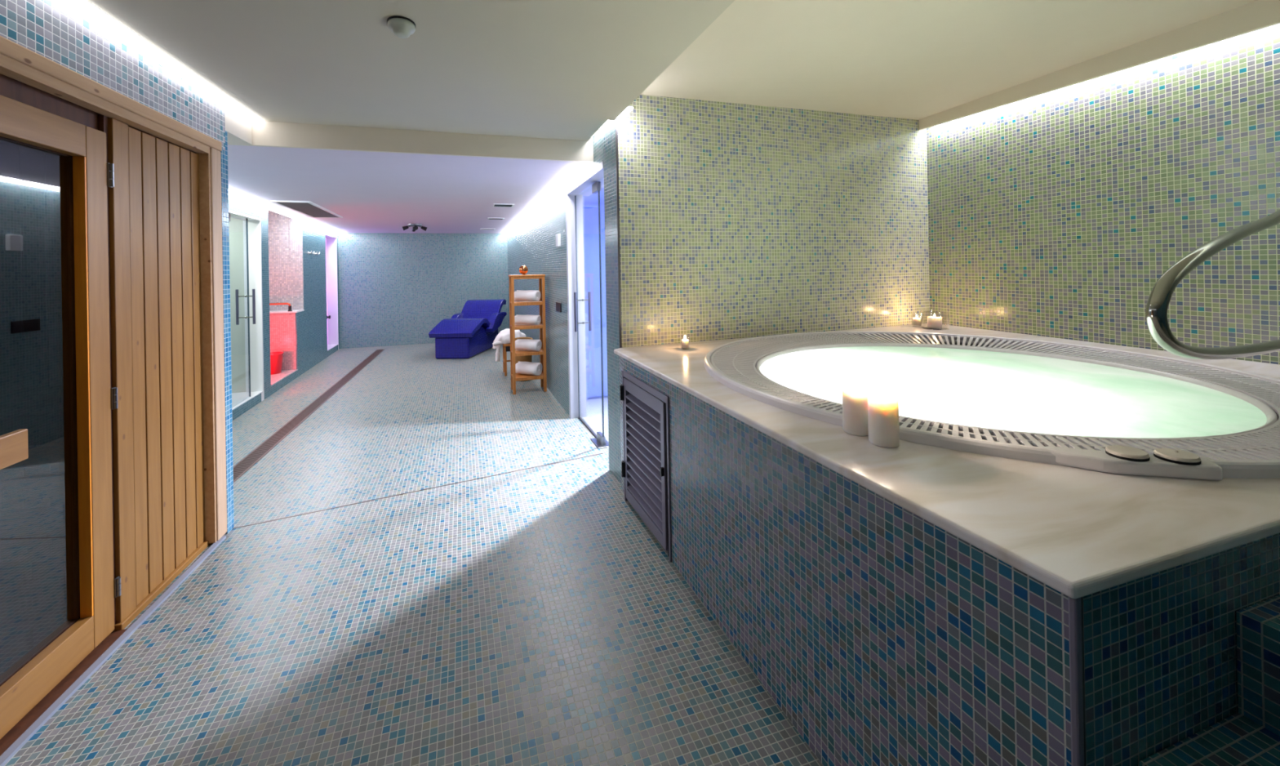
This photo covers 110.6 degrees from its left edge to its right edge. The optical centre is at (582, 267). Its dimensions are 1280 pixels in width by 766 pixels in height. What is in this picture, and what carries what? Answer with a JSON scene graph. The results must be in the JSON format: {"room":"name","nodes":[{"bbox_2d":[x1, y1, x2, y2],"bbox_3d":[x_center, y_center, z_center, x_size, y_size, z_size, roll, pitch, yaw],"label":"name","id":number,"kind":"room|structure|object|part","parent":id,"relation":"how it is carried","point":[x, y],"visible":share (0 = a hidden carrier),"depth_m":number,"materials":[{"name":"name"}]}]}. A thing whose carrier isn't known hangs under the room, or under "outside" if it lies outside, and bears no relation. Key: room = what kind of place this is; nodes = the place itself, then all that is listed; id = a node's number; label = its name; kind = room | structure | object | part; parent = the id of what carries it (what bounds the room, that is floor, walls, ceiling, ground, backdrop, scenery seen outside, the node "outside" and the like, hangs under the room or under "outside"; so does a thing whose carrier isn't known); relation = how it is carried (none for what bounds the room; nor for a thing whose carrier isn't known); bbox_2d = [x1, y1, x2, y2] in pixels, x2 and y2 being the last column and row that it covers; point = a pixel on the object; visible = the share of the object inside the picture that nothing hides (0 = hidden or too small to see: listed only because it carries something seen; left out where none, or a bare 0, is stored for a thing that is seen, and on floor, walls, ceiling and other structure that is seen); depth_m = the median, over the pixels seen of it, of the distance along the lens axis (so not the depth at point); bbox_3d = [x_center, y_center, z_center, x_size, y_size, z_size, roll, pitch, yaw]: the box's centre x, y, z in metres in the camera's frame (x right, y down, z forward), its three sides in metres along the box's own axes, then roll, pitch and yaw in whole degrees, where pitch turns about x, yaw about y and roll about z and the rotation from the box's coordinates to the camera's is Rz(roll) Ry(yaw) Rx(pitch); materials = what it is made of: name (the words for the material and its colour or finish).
{"room":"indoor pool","nodes":[
{"label":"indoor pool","id":0,"kind":"room"},
{"bbox_2d":[0,0,252,150],"bbox_3d":[-1.614,0.150,0.430,0.122,2.620,4.751,-1,0,-12],"label":"wall","id":1,"kind":"structure","parent":0,"point":[51,29],"depth_m":1.73,"materials":[{"name":"tile"}]},
{"bbox_2d":[220,130,234,533],"bbox_3d":[-3.085,0.178,2.209,2.242,2.620,0.064,-1,0,-13],"label":"wall","id":2,"kind":"structure","parent":0,"point":[224,180],"depth_m":2.47,"materials":[{"name":"tile"}]},
{"bbox_2d":[228,217,245,392],"bbox_3d":[-4.165,0.260,4.199,1.094,2.500,1.567,-1,0,-15],"label":"wall","id":3,"kind":"structure","parent":0,"point":[236,225],"depth_m":4.96,"materials":[{"name":"grey"}]},
{"bbox_2d":[231,391,264,409],"bbox_3d":[-4.002,1.455,4.177,1.151,0.105,1.452,-1,0,-15],"label":"floor","id":4,"kind":"structure","parent":0,"point":[237,398],"depth_m":4.77,"materials":[{"name":"white paint"}]},
{"bbox_2d":[228,195,339,420],"bbox_3d":[-3.858,0.196,5.409,0.163,2.620,6.048,-1,0,-16],"label":"wall","id":5,"kind":"structure","parent":0,"point":[311,328],"depth_m":6.47,"materials":[{"name":"tile"}]},
{"bbox_2d":[228,213,255,396],"bbox_3d":[-3.491,0.423,4.299,0.178,1.930,0.976,-1,0,-15],"label":"door","id":6,"kind":"structure","parent":5,"relation":"in","point":[253,295],"depth_m":4.76,"materials":[{"name":"clear glass"}]},
{"bbox_3d":[-3.676,0.414,4.684,0.026,0.375,0.021,-1,0,-15],"label":"bar handle","id":7,"kind":"part","parent":6,"relation":"part of","materials":[{"name":"grey metal"}]},
{"bbox_3d":[-3.528,0.412,4.724,0.026,0.375,0.021,-1,0,-15],"label":"bar handle","id":8,"kind":"part","parent":6,"relation":"part of","materials":[{"name":"grey metal"}]},
{"bbox_2d":[228,209,263,391],"bbox_3d":[-3.567,0.414,4.410,0.168,1.972,1.248,-1,0,-16],"label":"trim","id":9,"kind":"structure","parent":5,"relation":"attached to","point":[255,255],"depth_m":4.99,"materials":[{"name":"white paint"}]},
{"bbox_2d":[325,234,338,350],"bbox_3d":[-5.059,0.281,7.696,1.205,2.500,1.031,-1,0,-15],"label":"doorway","id":10,"kind":"structure","parent":5,"relation":"in","point":[331,242],"depth_m":8.21,"materials":[{"name":"white paint"}]},
{"bbox_2d":[325,237,330,344],"bbox_3d":[-4.627,0.428,7.839,0.079,1.986,0.742,-1,0,-15],"label":"door","id":11,"kind":"structure","parent":10,"relation":"attached to","point":[329,316],"depth_m":8.16,"materials":[{"name":"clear glass"}]},
{"bbox_2d":[271,368,297,385],"bbox_3d":[-4.371,1.411,5.504,1.137,0.014,0.907,-1,0,-15],"label":"floor","id":12,"kind":"structure","parent":0,"point":[275,378],"depth_m":5.74,"materials":[{"name":"tile"}]},
{"bbox_2d":[270,351,284,374],"bbox_3d":[-4.142,1.270,5.867,0.264,0.265,0.264,-1,0,-15],"label":"bucket","id":13,"kind":"object","parent":12,"relation":"on","point":[276,357],"visible":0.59,"depth_m":5.82,"materials":[{"name":"red plastic"}]},
{"bbox_2d":[269,309,304,369],"bbox_3d":[-4.513,1.006,6.094,1.085,0.799,0.318,-1,0,-15],"label":"counter","id":14,"kind":"object","parent":12,"relation":"on","point":[282,322],"visible":0.36,"depth_m":6.06,"materials":[{"name":"tile"}]},
{"bbox_2d":[269,302,292,311],"bbox_3d":[-4.382,0.543,6.028,0.706,0.122,0.043,-1,0,-15],"label":"pipe","id":15,"kind":"object","parent":14,"relation":"on","point":[286,303],"visible":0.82,"depth_m":6.09,"materials":[{"name":"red metal"}]},
{"bbox_2d":[267,208,303,310],"bbox_3d":[-4.472,0.268,5.676,1.175,2.500,1.443,-1,0,-15],"label":"wall","id":16,"kind":"structure","parent":0,"point":[285,233],"depth_m":6.34,"materials":[{"name":"tile"}]},
{"bbox_2d":[227,144,581,233],"bbox_3d":[-2.281,-0.917,5.862,3.052,0.410,6.020,-1,0,-15],"label":"ceiling","id":17,"kind":"structure","parent":0,"point":[372,192],"depth_m":4.09,"materials":[{"name":"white paint"}]},
{"bbox_2d":[228,189,342,234],"bbox_3d":[-3.757,-0.703,5.464,0.076,0.096,5.923,-1,0,-16],"label":"light strip","id":18,"kind":"object","parent":17,"relation":"attached to","point":[232,193],"visible":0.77,"depth_m":5.29,"materials":[{"name":"white paint"}]},
{"bbox_2d":[270,200,342,217],"bbox_3d":[-3.351,-0.714,5.434,0.380,0.028,1.361,-1,0,-15],"label":"ceiling vent","id":19,"kind":"object","parent":17,"relation":"in","point":[308,208],"visible":1,"depth_m":5.28,"materials":[{"name":"white metal"}]},
{"bbox_2d":[402,223,426,231],"bbox_3d":[-2.750,-0.663,7.203,0.305,0.106,0.307,-1,0,19],"label":"ceiling spotlight","id":20,"kind":"object","parent":17,"relation":"attached to","point":[415,226],"visible":1,"depth_m":7.13,"materials":[{"name":"grey metal"}]},
{"bbox_3d":[-2.750,-0.695,7.203,0.220,0.042,0.220,-1,0,-15],"label":"ceiling plate","id":21,"kind":"part","parent":20,"relation":"part of","materials":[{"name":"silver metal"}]},
{"bbox_2d":[487,217,504,219],"bbox_3d":[-1.316,-0.747,6.665,0.245,0.010,0.173,-1,0,-15],"label":"ceiling vent","id":22,"kind":"object","parent":17,"relation":"in","point":[487,218],"visible":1,"depth_m":6.66,"materials":[{"name":"white metal"}]},
{"bbox_2d":[492,203,515,207],"bbox_3d":[-0.972,-0.767,5.391,0.250,0.010,0.206,-1,0,-15],"label":"ceiling vent","id":23,"kind":"object","parent":17,"relation":"in","point":[494,204],"visible":1,"depth_m":5.39,"materials":[{"name":"white metal"}]},
{"bbox_2d":[503,161,591,234],"bbox_3d":[-0.791,-0.756,6.262,0.073,0.095,5.956,-1,0,-16],"label":"light strip","id":24,"kind":"object","parent":17,"relation":"attached to","point":[582,166],"visible":0.98,"depth_m":4.40,"materials":[{"name":"white paint"}]},
{"bbox_2d":[87,0,734,141],"bbox_3d":[-0.474,-1.041,0.817,2.410,0.160,4.618,-1,0,-15],"label":"ceiling","id":25,"kind":"structure","parent":0,"point":[561,69],"depth_m":1.97,"materials":[{"name":"white paint"}]},
{"bbox_2d":[58,0,264,124],"bbox_3d":[-1.647,-0.931,0.960,0.063,0.036,3.712,-1,0,-12],"label":"light strip","id":26,"kind":"object","parent":25,"relation":"attached to","point":[86,8],"visible":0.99,"depth_m":1.87,"materials":[{"name":"glowing white light"}]},
{"bbox_2d":[386,15,415,38],"bbox_3d":[-0.707,-0.929,1.719,0.104,0.052,0.104,-1,0,-15],"label":"smoke detector","id":27,"kind":"object","parent":25,"relation":"attached to","point":[402,27],"visible":1,"depth_m":1.69,"materials":[{"name":"white plastic"}]},
{"bbox_2d":[227,120,593,162],"bbox_3d":[-1.446,-0.963,2.957,3.281,0.355,0.025,-1,0,-15],"label":"beam","id":28,"kind":"structure","parent":25,"relation":"attached to","point":[268,134],"depth_m":3.03,"materials":[{"name":"paint"}]},
{"bbox_2d":[617,105,633,119],"bbox_3d":[0.265,-0.980,2.786,0.031,0.022,0.206,-1,0,-15],"label":"light strip","id":29,"kind":"object","parent":25,"relation":"attached to","point":[629,108],"visible":0.93,"depth_m":2.76,"materials":[{"name":"white paint"}]},
{"bbox_2d":[4,342,822,765],"bbox_3d":[-0.761,1.507,3.930,7.500,0.124,10.804,-1,0,-15],"label":"floor","id":30,"kind":"structure","parent":0,"point":[532,616],"depth_m":1.81,"materials":[{"name":"tile"}]},
{"bbox_2d":[0,35,226,755],"bbox_3d":[-2.794,0.398,1.143,2.255,2.168,2.128,-1,0,-15],"label":"wood wall panel","id":31,"kind":"object","parent":30,"relation":"on","point":[166,300],"visible":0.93,"depth_m":1.99,"materials":[{"name":"brown wood"}]},
{"bbox_2d":[0,94,121,738],"bbox_3d":[-1.826,0.450,1.436,0.165,1.986,0.701,-1,0,-15],"label":"door","id":32,"kind":"structure","parent":31,"relation":"attached to","point":[59,589],"depth_m":1.56,"materials":[{"name":"brown wood"}]},
{"bbox_3d":[-1.710,0.543,1.270,0.023,0.094,0.194,-1,0,-12],"label":"handle","id":33,"kind":"part","parent":32,"relation":"part of","materials":[{"name":"brown wood"}]},
{"bbox_3d":[-1.872,0.446,1.410,0.036,1.780,0.509,-1,0,-12],"label":"pane frame","id":34,"kind":"part","parent":32,"relation":"part of","materials":[{"name":"brown wood"}]},
{"bbox_3d":[-1.859,0.448,1.417,0.008,1.765,0.516,-1,0,-12],"label":"glass pane","id":35,"kind":"part","parent":32,"relation":"part of","materials":[{"name":"glass"}]},
{"bbox_3d":[-1.853,-0.483,1.425,0.041,0.120,0.497,-1,0,-12],"label":"rail","id":36,"kind":"part","parent":32,"relation":"part of","materials":[{"name":"brown wood"}]},
{"bbox_3d":[-1.819,1.379,1.422,0.041,0.128,0.497,-1,0,-12],"label":"rail","id":37,"kind":"part","parent":32,"relation":"part of","materials":[{"name":"brown wood"}]},
{"bbox_3d":[-1.752,1.458,1.188,0.089,0.010,1.188,-1,0,-12],"label":"door sill","id":38,"kind":"part","parent":31,"relation":"part of","materials":[{"name":"brown wood"}]},
{"bbox_3d":[-1.819,0.401,1.519,0.055,2.103,1.686,-1,0,-12],"label":"moulding","id":39,"kind":"part","parent":31,"relation":"part of","materials":[{"name":"brown wood"}]},
{"bbox_3d":[-1.823,-0.677,1.548,0.035,0.053,1.824,-1,0,-12],"label":"trim","id":40,"kind":"part","parent":31,"relation":"part of","materials":[{"name":"brown wood"}]},
{"bbox_2d":[0,535,226,765],"bbox_3d":[-1.526,1.452,0.420,0.026,0.012,4.044,-1,0,-12],"label":"baseboard","id":41,"kind":"structure","parent":31,"relation":"attached to","point":[47,714],"depth_m":1.61,"materials":[{"name":"grey metal"}]},
{"bbox_3d":[-1.964,0.419,2.060,0.031,2.054,0.571,-1,0,-12],"label":"plank panel","id":42,"kind":"part","parent":31,"relation":"part of","materials":[{"name":"brown wood"}]},
{"bbox_3d":[-1.945,1.453,2.067,0.046,0.030,0.611,-1,0,-12],"label":"rail","id":43,"kind":"part","parent":31,"relation":"part of","materials":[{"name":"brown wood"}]},
{"bbox_3d":[-1.988,0.405,2.389,0.033,2.103,0.088,-1,0,-12],"label":"trim","id":44,"kind":"part","parent":31,"relation":"part of","materials":[{"name":"brown wood"}]},
{"bbox_2d":[233,348,384,482],"bbox_3d":[-3.072,1.490,5.454,0.134,0.004,5.570,-1,0,-14],"label":"floor drain","id":45,"kind":"object","parent":30,"relation":"on","point":[248,461],"visible":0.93,"depth_m":4.16,"materials":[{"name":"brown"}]},
{"bbox_2d":[233,453,603,528],"bbox_3d":[-0.908,1.450,2.945,2.317,0.002,0.008,-1,0,-23],"label":"trim","id":46,"kind":"structure","parent":30,"relation":"in","point":[600,453],"depth_m":2.84,"materials":[{"name":"grey metal"}]},
{"bbox_2d":[428,298,506,359],"bbox_3d":[-1.993,1.044,7.876,0.829,0.863,1.702,-1,0,10],"label":"lounger","id":47,"kind":"object","parent":30,"relation":"on","point":[472,331],"visible":0.99,"depth_m":7.43,"materials":[{"name":"plastic"}]},
{"bbox_3d":[-2.304,0.996,8.148,0.118,0.309,0.757,-1,0,11],"label":"armrest","id":48,"kind":"part","parent":47,"relation":"part of","materials":[{"name":"plastic"}]},
{"bbox_3d":[-1.997,0.867,7.877,0.699,0.510,1.704,-1,0,11],"label":"contoured seat","id":49,"kind":"part","parent":47,"relation":"part of","materials":[{"name":"plastic"}]},
{"bbox_3d":[-1.589,0.983,8.120,0.118,0.309,0.757,-1,0,11],"label":"armrest","id":50,"kind":"part","parent":47,"relation":"part of","materials":[{"name":"plastic"}]},
{"bbox_2d":[502,343,510,375],"bbox_3d":[-0.934,1.240,6.108,0.347,0.430,0.280,-1,0,-15],"label":"wooden stool","id":51,"kind":"object","parent":30,"relation":"on","point":[506,347],"visible":0.38,"depth_m":5.95,"materials":[{"name":"brown wood"}]},
{"bbox_3d":[-1.105,1.258,6.176,0.031,0.400,0.025,-1,0,-15],"label":"leg","id":52,"kind":"part","parent":51,"relation":"part of","materials":[{"name":"brown wood"}]},
{"bbox_3d":[-1.046,1.256,5.961,0.031,0.400,0.025,-1,0,-15],"label":"leg","id":53,"kind":"part","parent":51,"relation":"part of","materials":[{"name":"brown wood"}]},
{"bbox_2d":[492,328,525,361],"bbox_3d":[-1.018,1.045,6.088,0.474,0.425,0.301,-1,0,-15],"label":"bathrobe","id":54,"kind":"object","parent":51,"relation":"on","point":[504,336],"visible":0.7,"depth_m":5.96,"materials":[{"name":"white fabric"}]},
{"bbox_2d":[515,337,533,381],"bbox_3d":[-0.782,1.184,5.746,0.272,0.534,0.272,-1,0,-15],"label":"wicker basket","id":55,"kind":"object","parent":30,"relation":"on","point":[528,357],"visible":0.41,"depth_m":5.66,"materials":[{"name":"brown wicker"}]},
{"bbox_2d":[508,274,546,394],"bbox_3d":[-0.654,0.763,5.217,0.405,1.370,0.249,-1,0,-15],"label":"towel rack","id":56,"kind":"object","parent":30,"relation":"on","point":[515,376],"visible":0.94,"depth_m":5.15,"materials":[{"name":"brown wood"}]},
{"bbox_3d":[-0.856,0.776,5.272,0.033,1.352,0.026,-1,0,-15],"label":"post","id":57,"kind":"part","parent":56,"relation":"part of","materials":[{"name":"brown wood"}]},
{"bbox_3d":[-0.800,0.775,5.066,0.033,1.352,0.026,-1,0,-15],"label":"post","id":58,"kind":"part","parent":56,"relation":"part of","materials":[{"name":"brown wood"}]},
{"bbox_2d":[519,265,528,275],"bbox_3d":[-0.699,0.023,5.179,0.105,0.111,0.107,-1,0,-15],"label":"ornament","id":59,"kind":"object","parent":56,"relation":"on","point":[523,269],"visible":1,"depth_m":5.14,"materials":[{"name":"orange glass"}]},
{"bbox_2d":[510,300,542,306],"bbox_3d":[-0.661,0.416,5.217,0.380,0.035,0.231,-1,0,-15],"label":"shelf","id":60,"kind":"object","parent":56,"relation":"attached to","point":[513,303],"depth_m":5.11,"materials":[{"name":"brown wood"}]},
{"bbox_2d":[510,323,542,329],"bbox_3d":[-0.656,0.691,5.217,0.380,0.035,0.231,-1,0,-15],"label":"shelf","id":61,"kind":"object","parent":56,"relation":"attached to","point":[513,326],"depth_m":5.12,"materials":[{"name":"brown wood"}]},
{"bbox_2d":[508,274,545,279],"bbox_3d":[-0.666,0.102,5.217,0.405,0.048,0.249,-1,0,-15],"label":"shelf","id":62,"kind":"object","parent":56,"relation":"attached to","point":[519,276],"depth_m":5.11,"materials":[{"name":"brown wood"}]},
{"bbox_2d":[511,348,543,355],"bbox_3d":[-0.650,0.996,5.216,0.380,0.035,0.231,-1,0,-15],"label":"shelf","id":63,"kind":"object","parent":56,"relation":"attached to","point":[517,352],"depth_m":5.12,"materials":[{"name":"brown wood"}]},
{"bbox_2d":[514,289,541,301],"bbox_3d":[-0.662,0.327,5.211,0.302,0.131,0.139,-1,0,22],"label":"rolled towel","id":64,"kind":"object","parent":56,"relation":"on","point":[520,295],"visible":0.99,"depth_m":5.17,"materials":[{"name":"white fabric"}]},
{"bbox_2d":[514,314,541,324],"bbox_3d":[-0.658,0.610,5.210,0.302,0.116,0.122,-1,0,18],"label":"rolled towel","id":65,"kind":"object","parent":56,"relation":"on","point":[528,319],"visible":1,"depth_m":5.17,"materials":[{"name":"white fabric"}]},
{"bbox_2d":[511,371,543,381],"bbox_3d":[-0.645,1.281,5.216,0.380,0.035,0.231,-1,0,-15],"label":"shelf","id":66,"kind":"object","parent":56,"relation":"attached to","point":[518,376],"depth_m":5.12,"materials":[{"name":"brown wood"}]},
{"bbox_2d":[515,338,542,351],"bbox_3d":[-0.652,0.908,5.210,0.302,0.130,0.137,-1,0,20],"label":"rolled towel","id":67,"kind":"object","parent":56,"relation":"on","point":[520,344],"visible":0.98,"depth_m":5.17,"materials":[{"name":"white fabric"}]},
{"bbox_2d":[515,361,542,375],"bbox_3d":[-0.646,1.185,5.210,0.302,0.143,0.152,-1,0,24],"label":"rolled towel","id":68,"kind":"object","parent":56,"relation":"on","point":[522,367],"visible":0.99,"depth_m":5.16,"materials":[{"name":"white fabric"}]},
{"bbox_3d":[-0.509,0.770,5.367,0.033,1.352,0.026,-1,0,-15],"label":"post","id":69,"kind":"part","parent":56,"relation":"part of","materials":[{"name":"brown wood"}]},
{"bbox_3d":[-0.453,0.769,5.162,0.033,1.352,0.026,-1,0,-15],"label":"post","id":70,"kind":"part","parent":56,"relation":"part of","materials":[{"name":"brown wood"}]},
{"bbox_2d":[613,323,1279,765],"bbox_3d":[1.906,0.945,2.256,2.976,0.908,2.404,-1,0,-15],"label":"tub surround","id":71,"kind":"object","parent":30,"relation":"on","point":[910,603],"visible":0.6,"depth_m":0.98,"materials":[{"name":"tile"}]},
{"bbox_2d":[620,369,671,561],"bbox_3d":[0.358,1.026,2.432,0.098,0.802,0.620,-1,0,-15],"label":"access door","id":72,"kind":"structure","parent":71,"relation":"attached to","point":[646,464],"depth_m":2.39,"materials":[{"name":"grey metal"}]},
{"bbox_2d":[680,335,689,347],"bbox_3d":[0.648,0.469,2.792,0.052,0.090,0.052,-1,0,-15],"label":"candle","id":73,"kind":"object","parent":71,"relation":"on","point":[685,342],"visible":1,"depth_m":2.77,"materials":[{"name":"white wax"}]},
{"bbox_2d":[841,377,870,435],"bbox_3d":[0.847,0.424,1.366,0.074,0.169,0.074,-1,0,-15],"label":"pillar candle","id":74,"kind":"object","parent":71,"relation":"on","point":[855,395],"visible":0.94,"depth_m":1.34,"materials":[{"name":"white wax"}]},
{"bbox_2d":[867,386,899,448],"bbox_3d":[0.870,0.424,1.277,0.074,0.167,0.074,-1,0,-15],"label":"pillar candle","id":75,"kind":"object","parent":71,"relation":"on","point":[882,406],"visible":1,"depth_m":1.25,"materials":[{"name":"white wax"}]},
{"bbox_2d":[911,314,922,325],"bbox_3d":[2.726,0.425,3.595,0.068,0.105,0.068,-1,0,-15],"label":"candle","id":76,"kind":"object","parent":71,"relation":"on","point":[916,321],"visible":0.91,"depth_m":3.58,"materials":[{"name":"white wax"}]},
{"bbox_2d":[920,310,949,329],"bbox_3d":[2.762,0.407,3.459,0.176,0.140,0.176,-1,0,-15],"label":"candle jar","id":77,"kind":"object","parent":71,"relation":"on","point":[934,322],"visible":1,"depth_m":3.42,"materials":[{"name":"clear glass"}]},
{"bbox_2d":[704,331,1279,480],"bbox_3d":[1.769,0.801,2.123,2.324,0.720,2.118,-1,0,-15],"label":"tub","id":78,"kind":"object","parent":71,"relation":"in","point":[1255,453],"visible":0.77,"depth_m":1.48,"materials":[{"name":"white plastic"}]},
{"bbox_2d":[760,346,1266,438],"bbox_3d":[1.690,0.489,1.989,1.733,0.019,1.499,-1,0,-15],"label":"pool water","id":79,"kind":"object","parent":78,"relation":"in","point":[998,390],"visible":0.95,"depth_m":1.73,"materials":[{"name":"white liquid"}]},
{"bbox_2d":[755,342,1277,446],"bbox_3d":[1.695,0.817,1.989,1.765,0.691,1.526,-1,0,-15],"label":"basin","id":80,"kind":"object","parent":78,"relation":"in","point":[1264,396],"depth_m":1.37,"materials":[{"name":"white ceramic"}]},
{"bbox_3d":[1.342,0.482,1.089,0.353,0.035,0.076,-1,0,17],"label":"control panel","id":81,"kind":"part","parent":78,"relation":"part of","materials":[{"name":"white plastic"}]},
{"bbox_2d":[1138,594,1279,765],"bbox_3d":[1.239,1.038,0.462,0.909,0.744,0.741,-1,0,-15],"label":"steps","id":82,"kind":"structure","parent":30,"relation":"on","point":[1250,736],"depth_m":0.82,"materials":[{"name":"tile"}]},
{"bbox_2d":[337,232,508,348],"bbox_3d":[-3.430,0.152,8.726,4.688,2.700,0.124,-1,0,-15],"label":"wall","id":83,"kind":"structure","parent":0,"point":[394,288],"depth_m":8.67,"materials":[{"name":"tile"}]},
{"bbox_2d":[506,186,569,415],"bbox_3d":[-0.808,0.143,6.731,0.156,2.620,5.113,-1,0,-15],"label":"wall","id":84,"kind":"structure","parent":0,"point":[531,244],"depth_m":5.10,"materials":[{"name":"tile"}]},
{"bbox_2d":[555,233,560,246],"bbox_3d":[-0.255,-0.285,4.544,0.037,0.130,0.095,-1,0,-15],"label":"wall sensor","id":85,"kind":"object","parent":84,"relation":"attached to","point":[558,235],"visible":1,"depth_m":4.50,"materials":[{"name":"white paint"}]},
{"bbox_2d":[555,301,561,311],"bbox_3d":[-0.247,0.403,4.601,0.012,0.100,0.236,-1,0,-16],"label":"switch plate","id":86,"kind":"object","parent":84,"relation":"attached to","point":[558,304],"visible":1,"depth_m":4.60,"materials":[{"name":"black plastic"}]},
{"bbox_2d":[565,160,604,418],"bbox_3d":[0.118,0.338,3.719,0.237,2.190,1.183,-1,0,-15],"label":"trim","id":87,"kind":"structure","parent":84,"relation":"attached to","point":[582,187],"depth_m":4.22,"materials":[{"name":"grey"}]},
{"bbox_2d":[573,181,608,448],"bbox_3d":[0.081,0.290,3.683,0.224,2.286,1.109,-1,0,-8],"label":"door","id":88,"kind":"structure","parent":84,"relation":"in","point":[600,441],"depth_m":3.62,"materials":[{"name":"clear glass"}]},
{"bbox_3d":[-0.067,0.401,4.033,0.026,0.360,0.021,-1,0,-15],"label":"bar handle","id":89,"kind":"part","parent":88,"relation":"part of","materials":[{"name":"grey metal"}]},
{"bbox_3d":[0.063,0.399,4.069,0.026,0.360,0.021,-1,0,-15],"label":"bar handle","id":90,"kind":"part","parent":88,"relation":"part of","materials":[{"name":"grey metal"}]},
{"bbox_2d":[566,125,604,189],"bbox_3d":[0.112,-0.973,3.710,0.250,0.430,1.163,-1,0,-15],"label":"lintel","id":91,"kind":"object","parent":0,"point":[597,137],"visible":0.07,"depth_m":3.28,"materials":[{"name":"paint"}]},
{"bbox_2d":[582,186,607,399],"bbox_3d":[0.924,0.118,4.187,1.936,2.600,1.814,-1,0,-15],"label":"wall","id":92,"kind":"structure","parent":0,"point":[590,203],"depth_m":4.82,"materials":[{"name":"blue"}]},
{"bbox_2d":[603,118,621,483],"bbox_3d":[0.206,0.220,3.010,0.008,2.420,0.229,-1,0,-20],"label":"wall","id":93,"kind":"structure","parent":0,"point":[609,131],"depth_m":3.01,"materials":[{"name":"tile"}]},
{"bbox_2d":[603,94,929,347],"bbox_3d":[1.651,-0.045,3.475,3.051,2.900,0.226,-1,0,-18],"label":"wall","id":94,"kind":"structure","parent":0,"point":[737,220],"depth_m":3.28,"materials":[{"name":"green tile"}]},
{"bbox_2d":[615,120,622,347],"bbox_3d":[0.234,-0.221,2.897,0.013,1.500,0.011,-1,0,-15],"label":"trim","id":95,"kind":"structure","parent":94,"relation":"attached to","point":[616,121],"depth_m":2.89,"materials":[{"name":"grey ceramic"}]},
{"bbox_2d":[918,0,1279,129],"bbox_3d":[3.327,-1.214,1.734,0.025,0.269,4.217,-1,0,-12],"label":"cove light","id":96,"kind":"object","parent":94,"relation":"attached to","point":[1257,15],"depth_m":2.51,"materials":[{"name":"paint"}]},
{"bbox_2d":[640,0,1257,119],"bbox_3d":[2.143,-1.329,1.452,3.119,0.275,4.453,-1,0,-15],"label":"ceiling","id":97,"kind":"structure","parent":0,"point":[917,60],"depth_m":2.44,"materials":[{"name":"paint"}]},
{"bbox_2d":[926,23,1279,364],"bbox_3d":[3.508,-0.081,1.777,0.152,2.900,4.391,-1,0,-11],"label":"wall","id":98,"kind":"structure","parent":0,"point":[1060,213],"depth_m":2.66,"materials":[{"name":"tile"}]},
{"bbox_2d":[1145,208,1279,359],"bbox_3d":[2.478,-0.078,1.593,1.981,0.820,0.092,-1,0,-21],"label":"grab rail","id":99,"kind":"object","parent":98,"relation":"attached to","point":[1160,296],"visible":1,"depth_m":1.28,"materials":[{"name":"silver metal"}]}
]}

